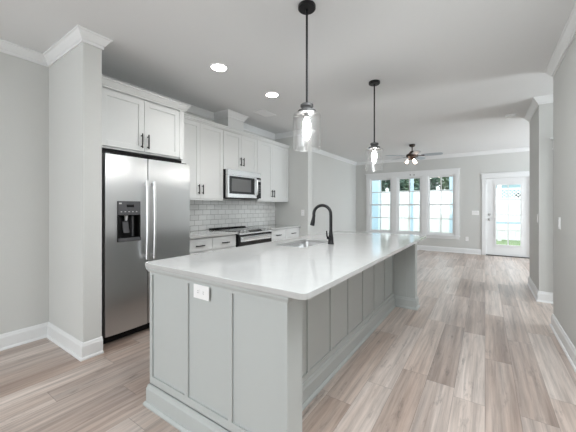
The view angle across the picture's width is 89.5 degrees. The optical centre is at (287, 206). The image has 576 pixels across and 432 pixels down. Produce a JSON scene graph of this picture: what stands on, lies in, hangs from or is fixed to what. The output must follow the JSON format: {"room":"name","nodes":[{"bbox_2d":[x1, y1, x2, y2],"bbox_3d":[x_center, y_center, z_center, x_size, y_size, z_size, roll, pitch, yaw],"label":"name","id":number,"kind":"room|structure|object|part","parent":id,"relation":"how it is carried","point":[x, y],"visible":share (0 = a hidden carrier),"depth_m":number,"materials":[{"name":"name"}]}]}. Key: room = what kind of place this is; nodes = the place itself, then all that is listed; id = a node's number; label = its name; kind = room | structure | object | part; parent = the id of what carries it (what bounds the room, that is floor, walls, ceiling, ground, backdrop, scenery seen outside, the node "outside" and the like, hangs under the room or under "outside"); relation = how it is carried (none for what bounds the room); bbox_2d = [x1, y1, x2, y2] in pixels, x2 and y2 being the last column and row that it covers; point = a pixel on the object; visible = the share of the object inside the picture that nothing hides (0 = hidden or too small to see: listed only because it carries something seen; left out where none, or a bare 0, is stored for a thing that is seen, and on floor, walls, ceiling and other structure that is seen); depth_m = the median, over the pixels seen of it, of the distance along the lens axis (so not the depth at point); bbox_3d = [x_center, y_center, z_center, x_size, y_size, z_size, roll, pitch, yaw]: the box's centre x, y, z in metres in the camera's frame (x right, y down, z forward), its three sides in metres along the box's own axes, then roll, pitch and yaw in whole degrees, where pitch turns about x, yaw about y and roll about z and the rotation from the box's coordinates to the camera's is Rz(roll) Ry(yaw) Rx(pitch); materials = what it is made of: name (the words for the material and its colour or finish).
{"room":"kitchen","nodes":[
{"label":"kitchen","id":0,"kind":"room"},
{"bbox_2d":[49,42,101,341],"bbox_3d":[-1.994,-0.097,2.703,0.785,2.740,0.142,0,0,34],"label":"wall","id":1,"kind":"structure","parent":0,"point":[75,80],"depth_m":2.53,"materials":[{"name":"grey paint"}]},
{"bbox_2d":[0,52,355,333],"bbox_3d":[-2.245,-0.097,3.130,0.130,2.740,15.900,0,0,34],"label":"wall","id":2,"kind":"structure","parent":0,"point":[24,84],"depth_m":2.77,"materials":[{"name":"grey paint"}]},
{"bbox_2d":[0,322,103,361],"bbox_3d":[-4.100,1.203,-0.426,0.812,0.140,7.692,0,0,34],"label":"baseboard","id":3,"kind":"structure","parent":2,"relation":"attached to","point":[82,351],"depth_m":2.62,"materials":[{"name":"white paint"}]},
{"bbox_2d":[102,76,190,162],"bbox_3d":[-1.713,0.036,3.227,0.658,2.473,1.013,0,0,34],"label":"upper cabinet","id":4,"kind":"object","parent":2,"relation":"attached to","point":[135,120],"visible":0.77,"depth_m":3.01,"materials":[{"name":"white paint"}]},
{"bbox_3d":[-1.632,-0.845,2.874,0.020,0.535,0.419,0,0,34],"label":"door","id":5,"kind":"part","parent":4,"relation":"part of","materials":[{"name":"white paint"}]},
{"bbox_3d":[-1.510,-0.682,3.006,0.039,0.150,0.014,0,0,34],"label":"handle","id":6,"kind":"part","parent":4,"relation":"part of","materials":[{"name":"black metal"}]},
{"bbox_3d":[-1.570,-1.163,3.130,0.313,0.075,1.013,0,0,34],"label":"crown moulding","id":7,"kind":"part","parent":4,"relation":"part of","materials":[{"name":"white paint"}]},
{"bbox_3d":[-1.472,-0.682,3.062,0.039,0.150,0.014,0,0,34],"label":"handle","id":8,"kind":"part","parent":4,"relation":"part of","materials":[{"name":"black metal"}]},
{"bbox_3d":[-1.394,-0.845,3.225,0.020,0.535,0.421,0,0,34],"label":"door","id":9,"kind":"part","parent":4,"relation":"part of","materials":[{"name":"white paint"}]},
{"bbox_2d":[184,118,222,200],"bbox_3d":[-1.330,-0.620,4.039,0.380,1.055,0.863,0,0,34],"label":"upper cabinet","id":10,"kind":"object","parent":2,"relation":"attached to","point":[203,144],"depth_m":4.03,"materials":[{"name":"white paint"}]},
{"bbox_3d":[-1.329,-0.629,3.784,0.020,1.027,0.436,0,0,34],"label":"door","id":11,"kind":"part","parent":10,"relation":"part of","materials":[{"name":"white paint"}]},
{"bbox_3d":[-1.212,-0.102,3.962,0.020,0.020,0.856,0,0,34],"label":"light rail","id":12,"kind":"part","parent":10,"relation":"part of","materials":[{"name":"white wood"}]},
{"bbox_3d":[-1.088,-0.629,4.140,0.020,1.027,0.419,0,0,34],"label":"door","id":13,"kind":"part","parent":10,"relation":"part of","materials":[{"name":"white paint"}]},
{"bbox_2d":[223,130,256,172],"bbox_3d":[-0.869,-0.855,4.719,0.380,0.585,0.771,0,0,34],"label":"upper cabinet","id":14,"kind":"object","parent":2,"relation":"attached to","point":[239,151],"visible":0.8,"depth_m":4.59,"materials":[{"name":"white paint"}]},
{"bbox_2d":[214,117,242,133],"bbox_3d":[-0.949,-1.332,4.667,0.310,0.270,0.340,0,0,34],"label":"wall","id":15,"kind":"structure","parent":14,"relation":"on","point":[227,121],"depth_m":4.53,"materials":[{"name":"white paint"}]},
{"bbox_2d":[0,3,575,164],"bbox_3d":[1.211,-1.421,0.858,8.160,0.092,15.780,0,0,34],"label":"crown molding","id":16,"kind":"structure","parent":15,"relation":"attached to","point":[78,34],"depth_m":2.77,"materials":[{"name":"white paint"}]},
{"bbox_3d":[-0.858,-0.855,4.479,0.020,0.577,0.382,0,0,34],"label":"door","id":17,"kind":"part","parent":14,"relation":"part of","materials":[{"name":"white paint"}]},
{"bbox_2d":[223,169,260,198],"bbox_3d":[-0.823,-0.346,4.688,0.472,0.428,0.767,0,0,34],"label":"microwave oven","id":18,"kind":"object","parent":14,"relation":"attached to","point":[237,184],"visible":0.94,"depth_m":4.51,"materials":[{"name":"silver metal"}]},
{"bbox_3d":[-0.720,-0.309,4.551,0.045,0.340,0.656,0,0,34],"label":"door","id":19,"kind":"part","parent":18,"relation":"part of","materials":[{"name":"silver metal"}]},
{"bbox_3d":[-0.708,-0.330,4.527,0.004,0.265,0.562,0,0,34],"label":"door glass","id":20,"kind":"part","parent":18,"relation":"part of","materials":[{"name":"black glass"}]},
{"bbox_3d":[-0.691,-0.521,4.598,0.041,0.078,0.767,0,0,34],"label":"vent panel","id":21,"kind":"part","parent":18,"relation":"part of","materials":[{"name":"silver metal"}]},
{"bbox_3d":[-0.504,-0.309,4.870,0.045,0.340,0.108,0,0,34],"label":"control panel","id":22,"kind":"part","parent":18,"relation":"part of","materials":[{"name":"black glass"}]},
{"bbox_3d":[-0.642,-0.855,4.797,0.020,0.577,0.382,0,0,34],"label":"door","id":23,"kind":"part","parent":14,"relation":"part of","materials":[{"name":"white paint"}]},
{"bbox_2d":[243,140,287,201],"bbox_3d":[-0.384,-0.620,5.433,0.380,1.055,0.948,0,0,34],"label":"upper cabinet","id":24,"kind":"object","parent":2,"relation":"attached to","point":[272,160],"depth_m":5.31,"materials":[{"name":"white paint"}]},
{"bbox_2d":[184,113,289,148],"bbox_3d":[-0.705,-1.175,4.659,0.032,0.055,2.590,0,0,34],"label":"crown molding","id":25,"kind":"structure","parent":24,"relation":"attached to","point":[187,116],"depth_m":4.42,"materials":[{"name":"white paint"}]},
{"bbox_3d":[-0.412,-0.629,5.137,0.020,1.027,0.421,0,0,34],"label":"door","id":26,"kind":"part","parent":24,"relation":"part of","materials":[{"name":"white paint"}]},
{"bbox_3d":[-0.268,-0.102,5.354,0.020,0.020,0.940,0,0,34],"label":"light rail","id":27,"kind":"part","parent":24,"relation":"part of","materials":[{"name":"white wood"}]},
{"bbox_3d":[-0.146,-0.629,5.528,0.020,1.027,0.519,0,0,34],"label":"door","id":28,"kind":"part","parent":24,"relation":"part of","materials":[{"name":"white paint"}]},
{"bbox_2d":[0,0,575,161],"bbox_3d":[1.192,-1.507,0.823,8.450,0.080,16.100,0,0,34],"label":"ceiling","id":29,"kind":"structure","parent":0,"point":[450,73],"depth_m":2.83,"materials":[{"name":"paint"}]},
{"bbox_2d":[210,63,227,71],"bbox_3d":[-0.724,-1.462,3.047,0.180,0.010,0.180,0,0,34],"label":"recessed light","id":30,"kind":"object","parent":29,"relation":"in","point":[220,67],"visible":1,"depth_m":3.04,"materials":[{"name":"white plastic"}]},
{"bbox_2d":[252,109,275,117],"bbox_3d":[-0.368,-1.463,4.552,0.200,0.008,0.360,0,0,34],"label":"ceiling vent","id":31,"kind":"object","parent":29,"relation":"in","point":[262,112],"visible":1,"depth_m":4.54,"materials":[{"name":"metal"}]},
{"bbox_2d":[255,110,274,116],"bbox_3d":[-0.368,-1.463,4.551,0.164,0.007,0.330,0,0,34],"label":"grille","id":32,"kind":"object","parent":31,"relation":"attached to","point":[264,113],"depth_m":4.55,"materials":[{"name":"metal"}]},
{"bbox_2d":[265,92,278,96],"bbox_3d":[-0.208,-1.462,3.790,0.180,0.010,0.180,0,0,34],"label":"recessed light","id":33,"kind":"object","parent":29,"relation":"in","point":[268,94],"visible":1,"depth_m":3.77,"materials":[{"name":"white plastic"}]},
{"bbox_2d":[298,0,315,131],"bbox_3d":[0.138,-0.944,2.118,0.202,1.046,0.202,0,0,34],"label":"pendant light","id":34,"kind":"object","parent":29,"relation":"hanging from","point":[305,7],"visible":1,"depth_m":2.10,"materials":[{"name":"black metal"}]},
{"bbox_3d":[0.138,-1.088,2.118,0.020,0.712,0.020,0,0,34],"label":"rod","id":35,"kind":"part","parent":34,"relation":"part of","materials":[{"name":"black metal"}]},
{"bbox_3d":[0.138,-0.599,2.118,0.055,0.112,0.055,0,0,34],"label":"bulb","id":36,"kind":"part","parent":34,"relation":"part of","materials":[{"name":"white glass"}]},
{"bbox_2d":[368,80,379,159],"bbox_3d":[1.013,-0.944,3.409,0.202,1.046,0.202,0,0,34],"label":"pendant light","id":37,"kind":"object","parent":29,"relation":"hanging from","point":[374,145],"visible":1,"depth_m":3.39,"materials":[{"name":"black metal"}]},
{"bbox_3d":[1.013,-1.088,3.409,0.020,0.712,0.020,0,0,34],"label":"rod","id":38,"kind":"part","parent":37,"relation":"part of","materials":[{"name":"black metal"}]},
{"bbox_3d":[1.013,-0.599,3.409,0.055,0.112,0.055,0,0,34],"label":"bulb","id":39,"kind":"part","parent":37,"relation":"part of","materials":[{"name":"white glass"}]},
{"bbox_2d":[386,144,442,174],"bbox_3d":[2.963,-1.101,6.826,1.199,0.732,1.232,0,0,34],"label":"ceiling fan","id":40,"kind":"object","parent":29,"relation":"hanging from","point":[412,155],"visible":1,"depth_m":6.74,"materials":[{"name":"brown metal"}]},
{"bbox_3d":[3.287,-1.199,6.630,0.444,0.039,0.148,0,0,34],"label":"blade","id":41,"kind":"part","parent":40,"relation":"part of","materials":[{"name":"wood"}]},
{"bbox_2d":[505,113,516,117],"bbox_3d":[3.563,-1.446,4.640,0.150,0.043,0.150,0,0,34],"label":"smoke detector","id":42,"kind":"object","parent":29,"relation":"attached to","point":[514,114],"visible":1,"depth_m":4.61,"materials":[{"name":"white plastic"}]},
{"bbox_2d":[0,250,575,431],"bbox_3d":[1.192,1.303,0.823,8.450,0.060,16.100,0,0,34],"label":"floor","id":43,"kind":"structure","parent":0,"point":[478,353],"depth_m":2.20,"materials":[{"name":"brown wood"}]},
{"bbox_2d":[102,149,189,343],"bbox_3d":[-1.643,0.367,3.171,0.720,1.812,0.923,0,0,34],"label":"refrigerator","id":44,"kind":"object","parent":43,"relation":"on","point":[146,199],"visible":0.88,"depth_m":2.87,"materials":[{"name":"silver metal"}]},
{"bbox_3d":[-1.576,0.351,2.821,0.085,1.680,0.400,0,0,34],"label":"freezer door","id":45,"kind":"part","parent":44,"relation":"part of","materials":[{"name":"silver metal"}]},
{"bbox_3d":[-1.532,0.011,2.802,0.018,0.131,0.216,0,0,34],"label":"dispenser panel","id":46,"kind":"part","parent":44,"relation":"part of","materials":[{"name":"grey plastic"}]},
{"bbox_3d":[-1.424,0.133,2.921,0.076,0.790,0.030,0,0,34],"label":"handle","id":47,"kind":"part","parent":44,"relation":"part of","materials":[{"name":"silver metal"}]},
{"bbox_3d":[-1.381,0.133,2.985,0.076,0.790,0.030,0,0,34],"label":"handle","id":48,"kind":"part","parent":44,"relation":"part of","materials":[{"name":"silver metal"}]},
{"bbox_3d":[-1.317,0.351,3.202,0.085,1.680,0.504,0,0,34],"label":"door","id":49,"kind":"part","parent":44,"relation":"part of","materials":[{"name":"silver metal"}]},
{"bbox_2d":[190,234,235,254],"bbox_3d":[-1.222,0.832,3.966,0.640,0.883,0.863,0,0,34],"label":"base cabinet","id":50,"kind":"object","parent":43,"relation":"on","point":[199,245],"visible":0.26,"depth_m":3.80,"materials":[{"name":"white paint"}]},
{"bbox_3d":[-1.117,0.479,3.635,0.020,0.157,0.426,0,0,34],"label":"drawer","id":51,"kind":"part","parent":50,"relation":"part of","materials":[{"name":"white paint"}]},
{"bbox_3d":[-1.117,0.864,3.635,0.020,0.598,0.426,0,0,34],"label":"door","id":52,"kind":"part","parent":50,"relation":"part of","materials":[{"name":"white paint"}]},
{"bbox_2d":[190,230,237,238],"bbox_3d":[-1.217,0.374,3.967,0.629,0.030,0.860,0,0,34],"label":"countertop","id":53,"kind":"structure","parent":50,"relation":"on","point":[204,233],"depth_m":3.90,"materials":[{"name":"white stone"}]},
{"bbox_3d":[-0.875,0.479,3.992,0.020,0.157,0.426,0,0,34],"label":"drawer","id":54,"kind":"part","parent":50,"relation":"part of","materials":[{"name":"white paint"}]},
{"bbox_3d":[-0.875,0.864,3.992,0.020,0.598,0.426,0,0,34],"label":"door","id":55,"kind":"part","parent":50,"relation":"part of","materials":[{"name":"white paint"}]},
{"bbox_2d":[209,226,272,246],"bbox_3d":[-0.725,0.804,4.621,0.709,0.938,0.767,0,0,34],"label":"range","id":56,"kind":"object","parent":43,"relation":"on","point":[246,236],"visible":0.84,"depth_m":4.45,"materials":[{"name":"silver metal"}]},
{"bbox_2d":[209,227,264,231],"bbox_3d":[-0.774,0.364,4.655,0.588,0.024,0.767,0,0,34],"label":"cooktop","id":57,"kind":"object","parent":56,"relation":"in","point":[233,229],"depth_m":4.51,"materials":[{"name":"black glass"}]},
{"bbox_3d":[-0.493,0.740,4.464,0.028,0.666,0.761,0,0,34],"label":"oven door","id":58,"kind":"part","parent":56,"relation":"part of","materials":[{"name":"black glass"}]},
{"bbox_3d":[-0.456,0.461,4.439,0.061,0.026,0.687,0,0,34],"label":"handle","id":59,"kind":"part","parent":56,"relation":"part of","materials":[{"name":"silver metal"}]},
{"bbox_2d":[143,243,419,431],"bbox_3d":[0.376,0.832,2.790,1.138,0.883,3.000,0,0,34],"label":"kitchen island","id":60,"kind":"object","parent":43,"relation":"on","point":[239,359],"visible":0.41,"depth_m":1.64,"materials":[{"name":"grey paint"}]},
{"bbox_2d":[194,284,208,300],"bbox_3d":[-0.474,0.467,1.587,0.126,0.076,0.008,0,0,34],"label":"power outlet","id":61,"kind":"object","parent":60,"relation":"attached to","point":[200,291],"visible":1,"depth_m":1.58,"materials":[{"name":"white plastic"}]},
{"bbox_3d":[-0.417,0.406,1.618,1.106,0.029,0.142,0,0,34],"label":"moulding","id":62,"kind":"part","parent":60,"relation":"part of","materials":[{"name":"grey paint"}]},
{"bbox_3d":[-0.412,0.832,1.625,1.074,0.883,0.126,0,0,34],"label":"panel","id":63,"kind":"part","parent":60,"relation":"part of","materials":[{"name":"grey paint"}]},
{"bbox_2d":[145,231,425,299],"bbox_3d":[0.407,0.374,2.774,1.220,0.030,2.992,0,0,34],"label":"island countertop","id":64,"kind":"structure","parent":60,"relation":"on","point":[273,267],"depth_m":1.91,"materials":[{"name":"white stone"}]},
{"bbox_2d":[286,242,322,246],"bbox_3d":[0.172,0.488,2.898,0.390,0.198,0.660,0,0,34],"label":"undermount sink","id":65,"kind":"object","parent":64,"relation":"in","point":[302,244],"visible":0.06,"depth_m":3.18,"materials":[{"name":"silver metal"}]},
{"bbox_2d":[310,204,333,243],"bbox_3d":[0.328,0.165,2.849,0.246,0.388,0.096,0,0,34],"label":"kitchen faucet","id":66,"kind":"object","parent":64,"relation":"on","point":[330,238],"visible":0.99,"depth_m":2.81,"materials":[{"name":"black metal"}]},
{"bbox_3d":[0.336,0.105,2.853,0.207,0.268,0.030,0,0,27],"label":"spout","id":67,"kind":"part","parent":66,"relation":"part of","materials":[{"name":"black metal"}]},
{"bbox_3d":[0.604,0.832,2.636,0.020,0.883,2.688,0,0,34],"label":"panel","id":68,"kind":"part","parent":60,"relation":"part of","materials":[{"name":"grey paint"}]},
{"bbox_3d":[1.167,0.832,3.953,1.074,0.883,0.126,0,0,34],"label":"panel","id":69,"kind":"part","parent":60,"relation":"part of","materials":[{"name":"grey paint"}]},
{"bbox_2d":[270,227,299,240],"bbox_3d":[-0.276,0.832,5.361,0.640,0.883,0.948,0,0,34],"label":"base cabinet","id":70,"kind":"object","parent":43,"relation":"on","point":[281,234],"visible":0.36,"depth_m":5.20,"materials":[{"name":"white paint"}]},
{"bbox_2d":[250,224,300,229],"bbox_3d":[-0.273,0.374,5.359,0.629,0.030,0.953,0,0,34],"label":"countertop","id":71,"kind":"structure","parent":70,"relation":"on","point":[275,226],"depth_m":5.29,"materials":[{"name":"white stone"}]},
{"bbox_3d":[-0.184,0.479,5.011,0.020,0.157,0.469,0,0,34],"label":"drawer","id":72,"kind":"part","parent":70,"relation":"part of","materials":[{"name":"white paint"}]},
{"bbox_3d":[0.083,0.479,5.403,0.020,0.157,0.469,0,0,34],"label":"drawer","id":73,"kind":"part","parent":70,"relation":"part of","materials":[{"name":"white paint"}]},
{"bbox_2d":[275,134,310,236],"bbox_3d":[0.090,-0.097,5.775,0.785,2.740,0.140,0,0,34],"label":"wall","id":74,"kind":"structure","parent":0,"point":[299,151],"depth_m":5.61,"materials":[{"name":"grey paint"}]},
{"bbox_2d":[356,151,529,254],"bbox_3d":[5.673,-0.097,7.438,8.400,2.740,0.120,0,0,34],"label":"wall","id":75,"kind":"structure","parent":0,"point":[472,167],"depth_m":7.94,"materials":[{"name":"grey paint"}]},
{"bbox_2d":[365,168,460,239],"bbox_3d":[3.629,-0.082,8.725,2.680,1.970,0.045,0,0,34],"label":"window","id":76,"kind":"structure","parent":75,"relation":"in","point":[424,173],"depth_m":8.52,"materials":[{"name":"white paint"}]},
{"bbox_2d":[369,178,391,232],"bbox_3d":[2.962,-0.057,9.265,0.720,1.720,0.100,0,0,34],"label":"window","id":77,"kind":"structure","parent":76,"relation":"attached to","point":[381,179],"depth_m":9.28,"materials":[{"name":"white paint"}]},
{"bbox_3d":[2.975,-0.462,9.285,0.648,0.840,0.028,0,0,34],"label":"sash","id":78,"kind":"part","parent":77,"relation":"part of","materials":[{"name":"glass"}]},
{"bbox_3d":[2.958,0.343,9.260,0.648,0.850,0.028,0,0,34],"label":"sash","id":79,"kind":"part","parent":77,"relation":"part of","materials":[{"name":"white paint"}]},
{"bbox_2d":[397,176,421,233],"bbox_3d":[3.669,-0.057,8.785,0.720,1.720,0.100,0,0,34],"label":"window","id":80,"kind":"structure","parent":76,"relation":"attached to","point":[413,177],"depth_m":8.77,"materials":[{"name":"white paint"}]},
{"bbox_3d":[3.683,-0.462,8.805,0.648,0.840,0.028,0,0,34],"label":"sash","id":81,"kind":"part","parent":80,"relation":"part of","materials":[{"name":"glass"}]},
{"bbox_3d":[3.666,0.343,8.780,0.648,0.850,0.028,0,0,34],"label":"sash","id":82,"kind":"part","parent":80,"relation":"part of","materials":[{"name":"white paint"}]},
{"bbox_2d":[427,174,454,235],"bbox_3d":[4.377,-0.057,8.305,0.720,1.720,0.100,0,0,34],"label":"window","id":83,"kind":"structure","parent":76,"relation":"attached to","point":[450,175],"depth_m":8.31,"materials":[{"name":"white paint"}]},
{"bbox_3d":[4.373,0.343,8.300,0.648,0.850,0.028,0,0,34],"label":"sash","id":84,"kind":"part","parent":83,"relation":"part of","materials":[{"name":"white paint"}]},
{"bbox_3d":[4.390,-0.462,8.325,0.648,0.840,0.028,0,0,34],"label":"sash","id":85,"kind":"part","parent":83,"relation":"part of","materials":[{"name":"glass"}]},
{"bbox_2d":[417,245,480,254],"bbox_3d":[2.435,1.203,6.837,3.475,0.140,4.510,0,0,34],"label":"baseboard","id":86,"kind":"structure","parent":75,"relation":"attached to","point":[419,247],"depth_m":8.13,"materials":[{"name":"white paint"}]},
{"bbox_2d":[481,171,529,254],"bbox_3d":[5.596,0.196,7.395,1.170,2.155,0.038,0,0,34],"label":"door frame","id":87,"kind":"structure","parent":75,"relation":"in","point":[485,176],"depth_m":7.66,"materials":[{"name":"white paint"}]},
{"bbox_2d":[486,254,529,258],"bbox_3d":[5.632,1.264,7.448,0.920,0.017,0.150,0,0,34],"label":"trim","id":88,"kind":"structure","parent":75,"relation":"attached to","point":[486,254],"depth_m":7.38,"materials":[{"name":"white wood"}]},
{"bbox_2d":[486,177,529,257],"bbox_3d":[5.614,0.255,7.413,0.905,2.000,0.116,0,0,34],"label":"door","id":89,"kind":"structure","parent":75,"relation":"in","point":[492,248],"depth_m":7.42,"materials":[{"name":"white paint"}]},
{"bbox_3d":[5.630,0.208,7.426,0.570,1.610,0.036,0,0,34],"label":"lite frame","id":90,"kind":"part","parent":89,"relation":"part of","materials":[{"name":"white paint"}]},
{"bbox_2d":[530,103,552,292],"bbox_3d":[5.309,-0.097,3.196,4.000,2.740,0.990,0,0,34],"label":"wall","id":91,"kind":"structure","parent":0,"point":[541,123],"depth_m":3.89,"materials":[{"name":"grey paint"}]},
{"bbox_2d":[524,94,552,122],"bbox_3d":[5.284,-1.421,3.213,4.062,0.092,1.114,0,0,34],"label":"crown molding","id":92,"kind":"structure","parent":91,"relation":"attached to","point":[536,101],"depth_m":3.93,"materials":[{"name":"white paint"}]},
{"bbox_2d":[527,276,552,303],"bbox_3d":[5.298,1.203,3.203,4.027,0.140,1.044,0,0,34],"label":"baseboard","id":93,"kind":"structure","parent":91,"relation":"attached to","point":[540,296],"depth_m":3.89,"materials":[{"name":"white paint"}]},
{"bbox_2d":[553,35,575,347],"bbox_3d":[-0.119,-0.097,-1.351,0.120,2.740,10.630,0,0,34],"label":"wall","id":94,"kind":"structure","parent":0,"point":[564,79],"depth_m":2.62,"materials":[{"name":"grey paint"}]},
{"bbox_2d":[558,217,560,228],"bbox_3d":[2.625,0.158,2.811,0.011,0.115,0.070,0,0,34],"label":"light switch","id":95,"kind":"object","parent":94,"relation":"attached to","point":[559,218],"visible":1,"depth_m":2.80,"materials":[{"name":"white plastic"}]},
{"bbox_2d":[549,314,575,372],"bbox_3d":[1.483,1.203,-2.421,4.027,0.140,10.657,0,0,34],"label":"baseboard","id":96,"kind":"structure","parent":94,"relation":"attached to","point":[563,339],"depth_m":2.58,"materials":[{"name":"white paint"}]},
{"label":"outside","id":97,"kind":"structure","parent":0,"visible":0},
{"bbox_2d":[496,229,519,245],"bbox_3d":[13.866,1.448,20.441,28.000,0.050,30.600,0,0,34],"label":"lawn","id":98,"kind":"structure","parent":97,"point":[502,242],"depth_m":11.58,"materials":[{"name":"green plant"}]},
{"bbox_2d":[382,179,405,191],"bbox_3d":[5.771,-0.631,17.069,2.034,4.116,2.013,0,0,-12],"label":"tree","id":99,"kind":"object","parent":98,"relation":"on","point":[385,183],"visible":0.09,"depth_m":16.65,"materials":[{"name":"green plant"}]},
{"bbox_2d":[403,179,418,190],"bbox_3d":[7.659,-0.967,18.881,2.406,4.788,2.703,0,0,-6],"label":"tree","id":100,"kind":"object","parent":98,"relation":"on","point":[406,183],"visible":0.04,"depth_m":18.15,"materials":[{"name":"green plant"}]},
{"bbox_2d":[407,177,442,190],"bbox_3d":[7.551,-0.631,15.885,2.013,4.116,2.034,0,0,4],"label":"tree","id":101,"kind":"object","parent":98,"relation":"on","point":[434,182],"visible":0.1,"depth_m":15.63,"materials":[{"name":"green plant"}]},
{"bbox_2d":[438,177,448,189],"bbox_3d":[9.880,-0.967,17.267,2.703,4.788,2.406,0,0,-13],"label":"tree","id":102,"kind":"object","parent":98,"relation":"on","point":[444,183],"visible":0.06,"depth_m":17.11,"materials":[{"name":"green plant"}]},
{"bbox_2d":[381,185,519,240],"bbox_3d":[7.883,0.233,12.778,20.860,2.380,0.160,0,0,34],"label":"privacy fence","id":103,"kind":"object","parent":98,"relation":"on","point":[435,196],"visible":0.16,"depth_m":13.35,"materials":[{"name":"white plastic"}]},
{"bbox_3d":[4.076,0.293,15.361,2.170,2.140,0.070,0,0,34],"label":"panel","id":104,"kind":"part","parent":103,"relation":"part of","materials":[{"name":"white plastic"}]},
{"bbox_3d":[5.027,0.273,14.715,0.130,2.300,0.130,0,0,34],"label":"post","id":105,"kind":"part","parent":103,"relation":"part of","materials":[{"name":"white plastic"}]},
{"bbox_3d":[5.979,0.293,14.070,2.170,2.140,0.070,0,0,34],"label":"panel","id":106,"kind":"part","parent":103,"relation":"part of","materials":[{"name":"white plastic"}]},
{"bbox_3d":[6.931,0.273,13.424,0.130,2.300,0.130,0,0,34],"label":"post","id":107,"kind":"part","parent":103,"relation":"part of","materials":[{"name":"white plastic"}]},
{"bbox_3d":[7.883,0.293,12.778,2.170,2.140,0.070,0,0,34],"label":"panel","id":108,"kind":"part","parent":103,"relation":"part of","materials":[{"name":"white plastic"}]},
{"bbox_3d":[8.834,0.273,12.133,0.130,2.300,0.130,0,0,34],"label":"post","id":109,"kind":"part","parent":103,"relation":"part of","materials":[{"name":"white plastic"}]},
{"bbox_3d":[9.786,0.293,11.487,2.210,2.140,0.070,0,0,34],"label":"panel","id":110,"kind":"part","parent":103,"relation":"part of","materials":[{"name":"white plastic"}]},
{"bbox_2d":[496,185,519,228],"bbox_3d":[18.681,-1.177,19.168,9.600,5.200,5.900,0,0,34],"label":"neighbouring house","id":111,"kind":"structure","parent":98,"relation":"on","point":[502,186],"depth_m":18.87,"materials":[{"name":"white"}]},
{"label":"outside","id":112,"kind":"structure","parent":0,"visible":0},
{"bbox_3d":[5.968,1.398,9.244,8.500,0.050,3.200,0,0,34],"label":"patio","id":113,"kind":"object","parent":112,"visible":0},
{"bbox_2d":[372,180,380,229],"bbox_3d":[3.516,-0.127,11.632,0.340,3.000,0.340,0,0,34],"label":"porch post","id":114,"kind":"object","parent":113,"relation":"on","point":[376,185],"visible":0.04,"depth_m":11.51,"materials":[{"name":"white wood"}]},
{"bbox_2d":[410,179,413,230],"bbox_3d":[4.641,-0.127,10.868,0.140,3.000,0.140,0,0,34],"label":"porch post","id":115,"kind":"object","parent":113,"relation":"on","point":[411,180],"visible":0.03,"depth_m":10.84,"materials":[{"name":"white wood"}]},
{"bbox_2d":[449,177,452,232],"bbox_3d":[5.701,-0.127,10.150,0.140,3.000,0.140,0,0,34],"label":"porch post","id":116,"kind":"object","parent":113,"relation":"on","point":[450,178],"visible":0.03,"depth_m":10.12,"materials":[{"name":"white wood"}]},
{"bbox_2d":[496,222,519,223],"bbox_3d":[7.330,0.923,8.803,2.350,0.900,0.060,0,0,34],"label":"porch railing","id":117,"kind":"object","parent":113,"relation":"on","point":[496,222],"visible":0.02,"depth_m":9.08,"materials":[{"name":"white wood"}]}
]}

